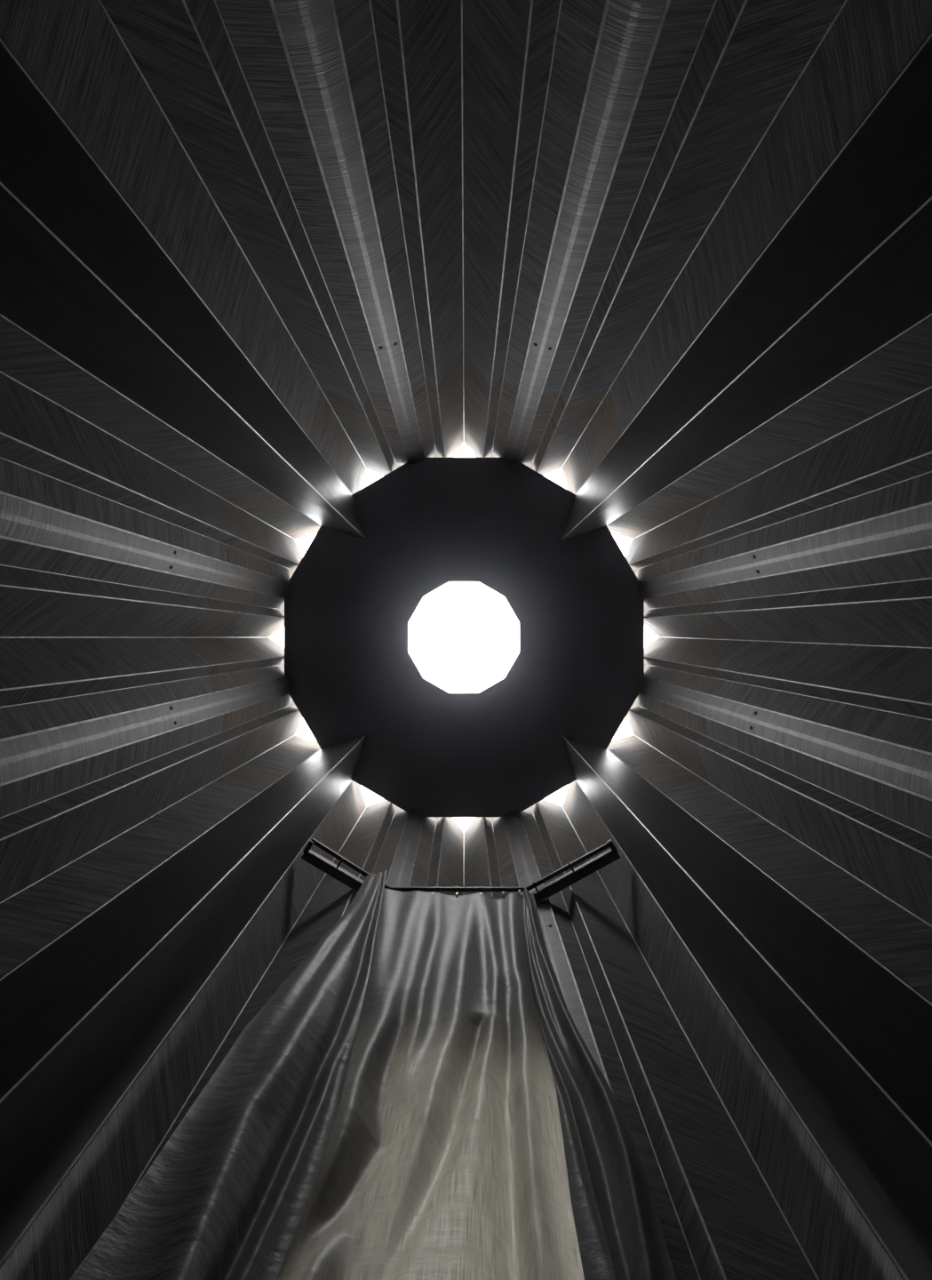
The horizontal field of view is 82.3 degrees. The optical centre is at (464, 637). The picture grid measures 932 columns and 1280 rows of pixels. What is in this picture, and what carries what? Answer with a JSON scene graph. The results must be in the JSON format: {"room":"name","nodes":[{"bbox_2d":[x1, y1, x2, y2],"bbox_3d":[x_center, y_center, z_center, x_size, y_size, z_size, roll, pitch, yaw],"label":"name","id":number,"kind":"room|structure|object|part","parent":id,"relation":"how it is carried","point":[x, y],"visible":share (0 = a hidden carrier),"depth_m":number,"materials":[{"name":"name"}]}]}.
{"room":"fitting room","nodes":[
{"label":"fitting room","id":0,"kind":"room"},
{"bbox_2d":[0,313,320,980],"bbox_3d":[-1.662,-0.002,2.400,0.649,5.800,2.185,0,-90,0],"label":"wall","id":1,"kind":"structure","parent":0,"point":[146,700],"depth_m":2.52,"materials":[{"name":"black wood"}]},
{"bbox_3d":[-1.740,-0.237,1.549,0.041,4.098,0.146,-37,-90,0],"label":"panel","id":2,"kind":"part","parent":1,"relation":"part of","materials":[{"name":"grey wood"}]},
{"bbox_3d":[-1.837,-0.099,1.549,0.357,4.098,0.036,-36,-90,0],"label":"panel","id":3,"kind":"part","parent":1,"relation":"part of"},
{"bbox_3d":[-1.741,0.229,1.549,0.137,4.098,0.037,-45,-90,0],"label":"panel","id":4,"kind":"part","parent":1,"relation":"part of","materials":[{"name":"grey wood"}]},
{"bbox_3d":[-1.837,0.101,1.549,0.361,4.098,0.039,36,-90,0],"label":"panel","id":5,"kind":"part","parent":1,"relation":"part of","materials":[{"name":"grey wood"}]},
{"bbox_3d":[-1.736,-0.322,1.549,0.045,4.098,0.147,39,-90,0],"label":"panel","id":6,"kind":"part","parent":1,"relation":"part of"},
{"bbox_3d":[-1.735,0.324,1.549,0.044,4.098,0.155,-36,-90,0],"label":"panel","id":7,"kind":"part","parent":1,"relation":"part of","materials":[{"name":"black wood"}]},
{"bbox_3d":[-1.665,-0.583,1.549,0.045,4.098,0.157,-5,-90,0],"label":"panel","id":8,"kind":"part","parent":1,"relation":"part of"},
{"bbox_3d":[-1.664,0.590,1.549,0.043,4.098,0.149,7,-90,0],"label":"panel","id":9,"kind":"part","parent":1,"relation":"part of","materials":[{"name":"grey wood"}]},
{"bbox_3d":[-1.624,-0.669,1.549,0.143,4.098,0.038,-24,-90,0],"label":"panel","id":10,"kind":"part","parent":1,"relation":"part of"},
{"bbox_3d":[-1.641,0.832,1.549,0.036,4.098,0.355,24,-90,0],"label":"panel","id":11,"kind":"part","parent":1,"relation":"part of","materials":[{"name":"grey wood"}]},
{"bbox_3d":[-1.623,0.670,1.549,0.139,4.098,0.037,20,-90,0],"label":"panel","id":12,"kind":"part","parent":1,"relation":"part of","materials":[{"name":"grey wood"}]},
{"bbox_3d":[-1.639,-0.837,1.549,0.033,4.098,0.349,-25,-90,0],"label":"panel","id":13,"kind":"part","parent":1,"relation":"part of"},
{"bbox_3d":[-1.548,-0.994,1.549,0.356,4.098,0.120,0,-90,0],"label":"panel","id":14,"kind":"part","parent":1,"relation":"part of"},
{"bbox_3d":[-1.539,0.999,1.549,0.372,4.098,0.071,14,-90,0],"label":"panel","id":15,"kind":"part","parent":1,"relation":"part of","materials":[{"name":"black wood"}]},
{"bbox_3d":[-1.721,-0.456,2.250,0.180,5.500,0.172,15,-90,0],"label":"post","id":16,"kind":"part","parent":1,"relation":"part of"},
{"bbox_3d":[-1.719,0.463,2.250,0.180,5.500,0.166,-15,-90,0],"label":"post","id":17,"kind":"part","parent":1,"relation":"part of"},
{"bbox_2d":[0,734,367,1268],"bbox_3d":[-1.178,1.175,2.400,0.536,5.800,0.529,0,-90,0],"label":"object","id":18,"kind":"structure","parent":1,"relation":"attached to","point":[80,1019],"depth_m":1.60,"materials":[{"name":"black"}]},
{"bbox_3d":[-1.181,0.971,2.400,0.538,5.800,0.093,-18,-90,0],"label":"panel","id":19,"kind":"part","parent":18,"relation":"part of","materials":[{"name":"black wood"}]},
{"bbox_2d":[0,36,367,540],"bbox_3d":[-1.202,-1.150,2.400,0.584,5.800,0.507,0,-90,0],"label":"trim","id":20,"kind":"structure","parent":1,"relation":"attached to","point":[80,273],"depth_m":1.64,"materials":[{"name":"black wood"}]},
{"bbox_3d":[-1.838,-0.095,4.451,0.352,1.698,0.033,-36,-90,0],"label":"panel","id":21,"kind":"part","parent":1,"relation":"part of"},
{"bbox_3d":[-1.838,0.095,4.451,0.353,1.698,0.034,36,-90,0],"label":"panel","id":22,"kind":"part","parent":1,"relation":"part of","materials":[{"name":"grey wood"}]},
{"bbox_3d":[-1.741,-0.229,4.451,0.035,1.698,0.140,-38,-90,0],"label":"panel","id":23,"kind":"part","parent":1,"relation":"part of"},
{"bbox_3d":[-1.742,0.227,4.451,0.035,1.698,0.138,40,-90,0],"label":"panel","id":24,"kind":"part","parent":1,"relation":"part of","materials":[{"name":"grey wood"}]},
{"bbox_3d":[-1.736,-0.321,4.451,0.043,1.698,0.152,36,-90,0],"label":"panel","id":25,"kind":"part","parent":1,"relation":"part of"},
{"bbox_3d":[-1.736,0.322,4.451,0.043,1.698,0.152,-36,-90,0],"label":"panel","id":26,"kind":"part","parent":1,"relation":"part of","materials":[{"name":"grey wood"}]},
{"bbox_3d":[-1.664,-0.589,4.451,0.043,1.698,0.154,-6,-90,0],"label":"panel","id":27,"kind":"part","parent":1,"relation":"part of","materials":[{"name":"grey wood"}]},
{"bbox_3d":[-1.664,0.590,4.451,0.043,1.698,0.151,6,-90,0],"label":"panel","id":28,"kind":"part","parent":1,"relation":"part of","materials":[{"name":"black wood"}]},
{"bbox_3d":[-1.638,-0.839,4.451,0.030,1.698,0.351,-24,-90,0],"label":"panel","id":29,"kind":"part","parent":1,"relation":"part of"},
{"bbox_3d":[-1.639,0.837,4.451,0.032,1.698,0.353,24,-90,0],"label":"panel","id":30,"kind":"part","parent":1,"relation":"part of","materials":[{"name":"black wood"}]},
{"bbox_3d":[-1.622,-0.673,4.451,0.138,1.698,0.034,-22,-90,0],"label":"panel","id":31,"kind":"part","parent":1,"relation":"part of","materials":[{"name":"grey wood"}]},
{"bbox_3d":[-1.622,0.674,4.451,0.138,1.698,0.034,21,-90,0],"label":"panel","id":32,"kind":"part","parent":1,"relation":"part of","materials":[{"name":"black wood"}]},
{"bbox_3d":[-1.528,-1.016,4.451,0.387,1.698,0.066,-16,-90,0],"label":"panel","id":33,"kind":"part","parent":1,"relation":"part of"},
{"bbox_3d":[-1.534,1.029,4.451,0.385,1.698,0.050,13,-90,0],"label":"panel","id":34,"kind":"part","parent":1,"relation":"part of","materials":[{"name":"black wood"}]},
{"bbox_2d":[0,780,909,1279],"bbox_3d":[0.002,1.662,2.400,2.184,5.800,0.649,0,-90,0],"label":"wall","id":35,"kind":"structure","parent":0,"point":[740,1189],"depth_m":2.01,"materials":[{"name":"black wood"}]},
{"bbox_3d":[-1.028,1.535,1.549,0.066,4.098,0.359,-5,-90,0],"label":"panel","id":36,"kind":"part","parent":35,"relation":"part of","materials":[{"name":"black wood"}]},
{"bbox_3d":[-0.855,1.628,1.549,0.394,4.098,0.060,-20,-90,0],"label":"panel","id":37,"kind":"part","parent":35,"relation":"part of","materials":[{"name":"black wood"}]},
{"bbox_3d":[-1.029,1.534,4.451,0.048,1.698,0.384,-13,-90,0],"label":"panel","id":38,"kind":"part","parent":35,"relation":"part of","materials":[{"name":"grey wood"}]},
{"bbox_3d":[-0.843,1.637,4.451,0.324,1.698,0.170,0,-90,0],"label":"panel","id":39,"kind":"part","parent":35,"relation":"part of","materials":[{"name":"grey wood"}]},
{"bbox_3d":[-0.667,1.625,1.549,0.039,4.098,0.142,-20,-90,0],"label":"panel","id":40,"kind":"part","parent":35,"relation":"part of","materials":[{"name":"grey wood"}]},
{"bbox_3d":[-0.673,1.622,4.451,0.035,1.698,0.139,-21,-90,0],"label":"panel","id":41,"kind":"part","parent":35,"relation":"part of","materials":[{"name":"grey wood"}]},
{"bbox_3d":[-0.590,1.664,4.451,0.151,1.698,0.042,-6,-90,0],"label":"panel","id":42,"kind":"part","parent":35,"relation":"part of","materials":[{"name":"grey wood"}]},
{"bbox_3d":[-0.461,1.719,2.250,0.160,5.500,0.180,15,-90,0],"label":"post","id":43,"kind":"part","parent":35,"relation":"part of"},
{"bbox_3d":[-0.323,1.735,4.451,0.117,1.698,0.121,0,-90,0],"label":"panel","id":44,"kind":"part","parent":35,"relation":"part of","materials":[{"name":"grey wood"}]},
{"bbox_3d":[-0.227,1.741,4.451,0.088,1.698,0.109,0,-90,0],"label":"panel","id":45,"kind":"part","parent":35,"relation":"part of","materials":[{"name":"grey wood"}]},
{"bbox_3d":[-0.094,1.837,4.451,0.188,1.698,0.300,0,-90,0],"label":"panel","id":46,"kind":"part","parent":35,"relation":"part of","materials":[{"name":"grey wood"}]},
{"bbox_2d":[300,838,620,903],"bbox_3d":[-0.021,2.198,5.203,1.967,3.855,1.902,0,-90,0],"label":"track","id":47,"kind":"object","parent":35,"relation":"attached to","point":[334,870],"visible":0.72,"depth_m":3.29,"materials":[{"name":"black metal"}]},
{"bbox_2d":[69,870,386,1279],"bbox_3d":[-0.610,1.407,1.445,0.445,3.730,0.129,31,-90,0],"label":"curtain","id":48,"kind":"object","parent":47,"relation":"hanging from","point":[226,1196],"visible":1,"depth_m":1.49,"materials":[{"name":"grey fabric"}]},
{"bbox_3d":[-0.797,1.447,3.298,0.447,0.046,0.060,31,-90,0],"label":"arm","id":49,"kind":"part","parent":47,"relation":"part of","materials":[{"name":"black paint"}]},
{"bbox_3d":[-0.703,1.411,3.310,0.574,0.020,0.026,32,-90,0],"label":"rail","id":50,"kind":"part","parent":47,"relation":"part of","materials":[{"name":"black metal"}]},
{"bbox_2d":[276,888,584,1279],"bbox_3d":[-0.100,1.588,1.438,0.951,3.716,0.177,0,-90,0],"label":"curtain","id":51,"kind":"object","parent":47,"relation":"hanging from","point":[444,1158],"visible":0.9,"depth_m":1.71,"materials":[{"name":"grey fabric"}]},
{"bbox_3d":[-0.036,1.564,3.310,0.850,0.020,0.026,0,-90,0],"label":"rail","id":52,"kind":"part","parent":47,"relation":"part of","materials":[{"name":"black metal"}]},
{"bbox_3d":[0.650,1.422,3.310,0.594,0.020,0.026,-29,-90,0],"label":"rail","id":53,"kind":"part","parent":47,"relation":"part of","materials":[{"name":"black metal"}]},
{"bbox_3d":[0.691,1.472,3.298,0.587,0.046,0.060,-29,-90,0],"label":"arm","id":54,"kind":"part","parent":47,"relation":"part of","materials":[{"name":"black paint"}]},
{"bbox_2d":[522,887,676,1279],"bbox_3d":[0.407,1.554,1.420,0.225,3.680,0.090,-21,-90,0],"label":"curtain","id":55,"kind":"object","parent":47,"relation":"hanging from","point":[620,1236],"visible":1,"depth_m":1.58,"materials":[{"name":"grey fabric"}]},
{"bbox_3d":[0.093,1.838,4.451,0.030,1.698,0.350,36,-90,0],"label":"panel","id":56,"kind":"part","parent":35,"relation":"part of","materials":[{"name":"grey wood"}]},
{"bbox_3d":[0.227,1.741,4.451,0.088,1.698,0.109,0,-90,0],"label":"panel","id":57,"kind":"part","parent":35,"relation":"part of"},
{"bbox_3d":[0.227,1.742,2.824,0.137,1.548,0.032,38,-90,0],"label":"panel","id":58,"kind":"part","parent":35,"relation":"part of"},
{"bbox_3d":[0.323,1.734,4.451,0.154,1.698,0.045,-34,-90,0],"label":"panel","id":59,"kind":"part","parent":35,"relation":"part of","materials":[{"name":"grey wood"}]},
{"bbox_3d":[0.590,1.665,4.451,0.155,1.698,0.048,6,-90,0],"label":"panel","id":60,"kind":"part","parent":35,"relation":"part of","materials":[{"name":"grey wood"}]},
{"bbox_3d":[0.669,1.624,4.451,0.047,1.698,0.150,21,-90,0],"label":"panel","id":61,"kind":"part","parent":35,"relation":"part of","materials":[{"name":"grey wood"}]},
{"bbox_3d":[0.471,1.717,2.250,0.182,5.500,0.181,-15,-90,0],"label":"post","id":62,"kind":"part","parent":35,"relation":"part of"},
{"bbox_3d":[0.831,1.641,4.451,0.365,1.698,0.046,24,-90,0],"label":"panel","id":63,"kind":"part","parent":35,"relation":"part of","materials":[{"name":"grey wood"}]},
{"bbox_3d":[1.016,1.533,4.451,0.064,1.698,0.395,16,-90,0],"label":"panel","id":64,"kind":"part","parent":35,"relation":"part of","materials":[{"name":"grey wood"}]},
{"bbox_3d":[0.583,1.673,1.549,0.139,4.098,0.061,14,-90,0],"label":"panel","id":65,"kind":"part","parent":35,"relation":"part of","materials":[{"name":"black wood"}]},
{"bbox_3d":[0.639,1.636,1.549,0.069,4.098,0.162,16,-90,0],"label":"panel","id":66,"kind":"part","parent":35,"relation":"part of","materials":[{"name":"black wood"}]},
{"bbox_3d":[0.801,1.652,1.549,0.390,4.098,0.070,23,-90,0],"label":"panel","id":67,"kind":"part","parent":35,"relation":"part of","materials":[{"name":"black wood"}]},
{"bbox_3d":[0.967,1.554,1.549,0.105,4.098,0.391,13,-90,0],"label":"panel","id":68,"kind":"part","parent":35,"relation":"part of","materials":[{"name":"black wood"}]},
{"bbox_2d":[284,457,644,816],"bbox_3d":[0.000,0.000,5.022,3.374,0.045,3.374,0,-90,0],"label":"ceiling","id":69,"kind":"structure","parent":0,"point":[350,670],"depth_m":5.00,"materials":[{"name":"black paint"}]},
{"bbox_2d":[0,0,931,494],"bbox_3d":[0.000,-1.662,2.400,2.176,5.800,0.649,0,-90,0],"label":"wall","id":70,"kind":"structure","parent":0,"point":[498,228],"depth_m":1.86,"materials":[{"name":"black"}]},
{"bbox_3d":[-1.023,-1.537,1.549,0.040,4.098,0.384,15,-90,0],"label":"panel","id":71,"kind":"part","parent":70,"relation":"part of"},
{"bbox_3d":[-0.837,-1.639,1.549,0.349,4.098,0.032,25,-90,0],"label":"panel","id":72,"kind":"part","parent":70,"relation":"part of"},
{"bbox_3d":[-0.674,-1.622,1.549,0.032,4.098,0.137,22,-90,0],"label":"panel","id":73,"kind":"part","parent":70,"relation":"part of","materials":[{"name":"grey wood"}]},
{"bbox_3d":[-0.575,-1.664,1.549,0.176,4.098,0.053,0,-90,0],"label":"panel","id":74,"kind":"part","parent":70,"relation":"part of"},
{"bbox_3d":[-1.028,-1.535,4.451,0.038,1.698,0.381,15,-90,0],"label":"panel","id":75,"kind":"part","parent":70,"relation":"part of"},
{"bbox_3d":[-0.445,-1.724,2.250,0.195,5.500,0.181,-14,-90,0],"label":"post","id":76,"kind":"part","parent":70,"relation":"part of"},
{"bbox_3d":[-0.839,-1.638,4.451,0.351,1.698,0.030,24,-90,0],"label":"panel","id":77,"kind":"part","parent":70,"relation":"part of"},
{"bbox_3d":[-0.310,-1.734,1.549,0.152,4.098,0.051,-36,-90,0],"label":"panel","id":78,"kind":"part","parent":70,"relation":"part of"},
{"bbox_3d":[-0.674,-1.622,4.451,0.032,1.698,0.137,22,-90,0],"label":"panel","id":79,"kind":"part","parent":70,"relation":"part of","materials":[{"name":"grey wood"}]},
{"bbox_3d":[-0.586,-1.662,4.451,0.157,1.698,0.046,4,-90,0],"label":"panel","id":80,"kind":"part","parent":70,"relation":"part of","materials":[{"name":"grey wood"}]},
{"bbox_3d":[-0.221,-1.742,1.549,0.141,4.098,0.037,38,-90,0],"label":"panel","id":81,"kind":"part","parent":70,"relation":"part of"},
{"bbox_3d":[-0.320,-1.734,4.451,0.154,1.698,0.046,-35,-90,0],"label":"panel","id":82,"kind":"part","parent":70,"relation":"part of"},
{"bbox_3d":[-0.093,-1.838,1.549,0.034,4.098,0.348,34,-90,0],"label":"panel","id":83,"kind":"part","parent":70,"relation":"part of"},
{"bbox_3d":[-0.226,-1.742,4.451,0.139,1.698,0.034,38,-90,0],"label":"panel","id":84,"kind":"part","parent":70,"relation":"part of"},
{"bbox_3d":[-0.093,-1.838,4.451,0.032,1.698,0.351,35,-90,0],"label":"panel","id":85,"kind":"part","parent":70,"relation":"part of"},
{"bbox_3d":[0.092,-1.838,4.451,0.031,1.698,0.352,-36,-90,0],"label":"panel","id":86,"kind":"part","parent":70,"relation":"part of","materials":[{"name":"grey wood"}]},
{"bbox_3d":[0.227,-1.742,4.451,0.138,1.698,0.033,-38,-90,0],"label":"panel","id":87,"kind":"part","parent":70,"relation":"part of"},
{"bbox_3d":[0.087,-1.838,1.549,0.033,4.098,0.356,-37,-90,0],"label":"panel","id":88,"kind":"part","parent":70,"relation":"part of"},
{"bbox_3d":[0.323,-1.736,4.451,0.154,1.698,0.044,36,-90,0],"label":"panel","id":89,"kind":"part","parent":70,"relation":"part of","materials":[{"name":"grey wood"}]},
{"bbox_3d":[0.227,-1.742,1.549,0.142,4.098,0.036,-36,-90,0],"label":"panel","id":90,"kind":"part","parent":70,"relation":"part of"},
{"bbox_3d":[0.590,-1.664,4.451,0.154,1.698,0.044,-6,-90,0],"label":"panel","id":91,"kind":"part","parent":70,"relation":"part of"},
{"bbox_3d":[0.674,-1.622,4.451,0.033,1.698,0.138,-22,-90,0],"label":"panel","id":92,"kind":"part","parent":70,"relation":"part of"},
{"bbox_3d":[0.328,-1.733,1.549,0.161,4.098,0.046,34,-90,0],"label":"panel","id":93,"kind":"part","parent":70,"relation":"part of","materials":[{"name":"grey wood"}]},
{"bbox_3d":[0.844,-1.635,4.451,0.358,1.698,0.040,-24,-90,0],"label":"panel","id":94,"kind":"part","parent":70,"relation":"part of","materials":[{"name":"grey wood"}]},
{"bbox_3d":[0.468,-1.718,2.250,0.175,5.500,0.180,15,-90,0],"label":"post","id":95,"kind":"part","parent":70,"relation":"part of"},
{"bbox_3d":[1.028,-1.535,4.451,0.043,1.698,0.381,-14,-90,0],"label":"panel","id":96,"kind":"part","parent":70,"relation":"part of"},
{"bbox_3d":[0.596,-1.660,1.549,0.155,4.098,0.046,-5,-90,0],"label":"panel","id":97,"kind":"part","parent":70,"relation":"part of","materials":[{"name":"black wood"}]},
{"bbox_3d":[0.677,-1.620,1.549,0.035,4.098,0.139,-20,-90,0],"label":"panel","id":98,"kind":"part","parent":70,"relation":"part of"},
{"bbox_3d":[0.862,-1.625,1.549,0.381,4.098,0.058,-22,-90,0],"label":"panel","id":99,"kind":"part","parent":70,"relation":"part of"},
{"bbox_3d":[1.034,-1.531,1.549,0.059,4.098,0.370,-9,-90,0],"label":"panel","id":100,"kind":"part","parent":70,"relation":"part of","materials":[{"name":"black wood"}]},
{"bbox_2d":[607,312,931,1006],"bbox_3d":[1.661,-0.002,2.400,0.652,5.800,2.186,0,-90,0],"label":"wall","id":101,"kind":"structure","parent":0,"point":[784,700],"depth_m":2.49,"materials":[{"name":"black wood"}]},
{"bbox_3d":[1.535,1.027,4.451,0.384,1.698,0.054,-13,-90,0],"label":"panel","id":102,"kind":"part","parent":101,"relation":"part of","materials":[{"name":"black wood"}]},
{"bbox_3d":[1.537,-1.014,4.451,0.406,1.698,0.068,16,-90,0],"label":"panel","id":103,"kind":"part","parent":101,"relation":"part of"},
{"bbox_3d":[1.619,0.680,4.451,0.154,1.698,0.052,-19,-90,0],"label":"panel","id":104,"kind":"part","parent":101,"relation":"part of","materials":[{"name":"black wood"}]},
{"bbox_3d":[1.632,0.848,4.451,0.052,1.698,0.368,-24,-90,0],"label":"panel","id":105,"kind":"part","parent":101,"relation":"part of","materials":[{"name":"black wood"}]},
{"bbox_3d":[1.625,-0.665,4.451,0.159,1.698,0.057,21,-90,0],"label":"panel","id":106,"kind":"part","parent":101,"relation":"part of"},
{"bbox_3d":[1.642,-0.828,4.451,0.056,1.698,0.374,24,-90,0],"label":"panel","id":107,"kind":"part","parent":101,"relation":"part of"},
{"bbox_3d":[1.661,0.599,4.451,0.054,1.698,0.176,-5,-90,0],"label":"panel","id":108,"kind":"part","parent":101,"relation":"part of","materials":[{"name":"black wood"}]},
{"bbox_3d":[1.667,-0.583,4.451,0.054,1.698,0.174,6,-90,0],"label":"panel","id":109,"kind":"part","parent":101,"relation":"part of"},
{"bbox_3d":[1.734,0.329,4.451,0.052,1.698,0.174,35,-90,0],"label":"panel","id":110,"kind":"part","parent":101,"relation":"part of","materials":[{"name":"grey wood"}]},
{"bbox_3d":[1.740,0.234,4.451,0.055,1.698,0.155,-41,-90,0],"label":"panel","id":111,"kind":"part","parent":101,"relation":"part of","materials":[{"name":"grey wood"}]},
{"bbox_3d":[1.737,-0.313,4.451,0.052,1.698,0.172,-35,-90,0],"label":"panel","id":112,"kind":"part","parent":101,"relation":"part of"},
{"bbox_3d":[1.742,-0.220,4.451,0.049,1.698,0.152,39,-90,0],"label":"panel","id":113,"kind":"part","parent":101,"relation":"part of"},
{"bbox_3d":[1.838,-0.084,4.451,0.366,1.698,0.049,36,-90,0],"label":"panel","id":114,"kind":"part","parent":101,"relation":"part of","materials":[{"name":"grey wood"}]},
{"bbox_3d":[1.836,0.104,4.451,0.372,1.698,0.054,-36,-90,0],"label":"panel","id":115,"kind":"part","parent":101,"relation":"part of","materials":[{"name":"grey wood"}]},
{"bbox_2d":[561,735,931,1279],"bbox_3d":[1.024,1.130,2.400,0.469,5.800,0.592,45,-90,0],"label":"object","id":116,"kind":"structure","parent":101,"relation":"attached to","point":[847,1042],"depth_m":1.54,"materials":[{"name":"black wood"}]},
{"bbox_2d":[561,30,931,539],"bbox_3d":[1.204,-1.137,2.400,0.589,5.800,0.535,0,-90,0],"label":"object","id":117,"kind":"structure","parent":101,"relation":"attached to","point":[850,272],"depth_m":1.63,"materials":[{"name":"black wood"}]},
{"bbox_3d":[1.201,-0.985,2.400,0.585,5.800,0.175,-6,-90,0],"label":"panel","id":118,"kind":"part","parent":117,"relation":"part of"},
{"bbox_3d":[1.708,0.503,2.250,0.183,5.500,0.251,16,-90,0],"label":"post","id":119,"kind":"part","parent":101,"relation":"part of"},
{"bbox_3d":[1.731,-0.421,2.250,0.183,5.500,0.246,-14,-90,0],"label":"post","id":120,"kind":"part","parent":101,"relation":"part of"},
{"bbox_3d":[1.531,1.066,1.549,0.365,4.098,0.087,-12,-90,0],"label":"panel","id":121,"kind":"part","parent":101,"relation":"part of","materials":[{"name":"black wood"}]},
{"bbox_3d":[1.572,-0.952,1.549,0.425,4.098,0.112,15,-90,0],"label":"panel","id":122,"kind":"part","parent":101,"relation":"part of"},
{"bbox_3d":[1.617,0.888,1.549,0.087,4.098,0.401,-19,-90,0],"label":"panel","id":123,"kind":"part","parent":101,"relation":"part of","materials":[{"name":"grey wood"}]},
{"bbox_3d":[1.602,0.719,1.549,0.165,4.098,0.087,-9,-90,0],"label":"panel","id":124,"kind":"part","parent":101,"relation":"part of","materials":[{"name":"grey wood"}]},
{"bbox_3d":[1.669,-0.773,1.549,0.095,4.098,0.409,25,-90,0],"label":"panel","id":125,"kind":"part","parent":101,"relation":"part of","materials":[{"name":"grey wood"}]},
{"bbox_3d":[1.646,-0.610,1.549,0.189,4.098,0.091,22,-90,0],"label":"panel","id":126,"kind":"part","parent":101,"relation":"part of","materials":[{"name":"grey wood"}]},
{"bbox_3d":[1.645,0.646,1.549,0.072,4.098,0.218,0,-90,0],"label":"panel","id":127,"kind":"part","parent":101,"relation":"part of","materials":[{"name":"grey wood"}]},
{"bbox_3d":[1.686,-0.538,1.549,0.077,4.098,0.200,8,-90,0],"label":"panel","id":128,"kind":"part","parent":101,"relation":"part of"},
{"bbox_3d":[1.725,0.373,1.549,0.067,4.098,0.210,36,-90,0],"label":"panel","id":129,"kind":"part","parent":101,"relation":"part of","materials":[{"name":"black wood"}]},
{"bbox_3d":[1.744,-0.272,1.549,0.066,4.098,0.204,-34,-90,0],"label":"panel","id":130,"kind":"part","parent":101,"relation":"part of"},
{"bbox_3d":[1.733,0.280,1.549,0.120,4.098,0.125,9,-90,0],"label":"panel","id":131,"kind":"part","parent":101,"relation":"part of","materials":[{"name":"grey wood"}]},
{"bbox_3d":[1.829,0.154,1.549,0.410,4.098,0.089,-38,-90,0],"label":"panel","id":132,"kind":"part","parent":101,"relation":"part of","materials":[{"name":"grey wood"}]},
{"bbox_3d":[1.749,-0.180,1.549,0.075,4.098,0.172,40,-90,0],"label":"panel","id":133,"kind":"part","parent":101,"relation":"part of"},
{"bbox_3d":[1.842,-0.044,1.549,0.391,4.098,0.079,39,-90,0],"label":"panel","id":134,"kind":"part","parent":101,"relation":"part of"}
]}

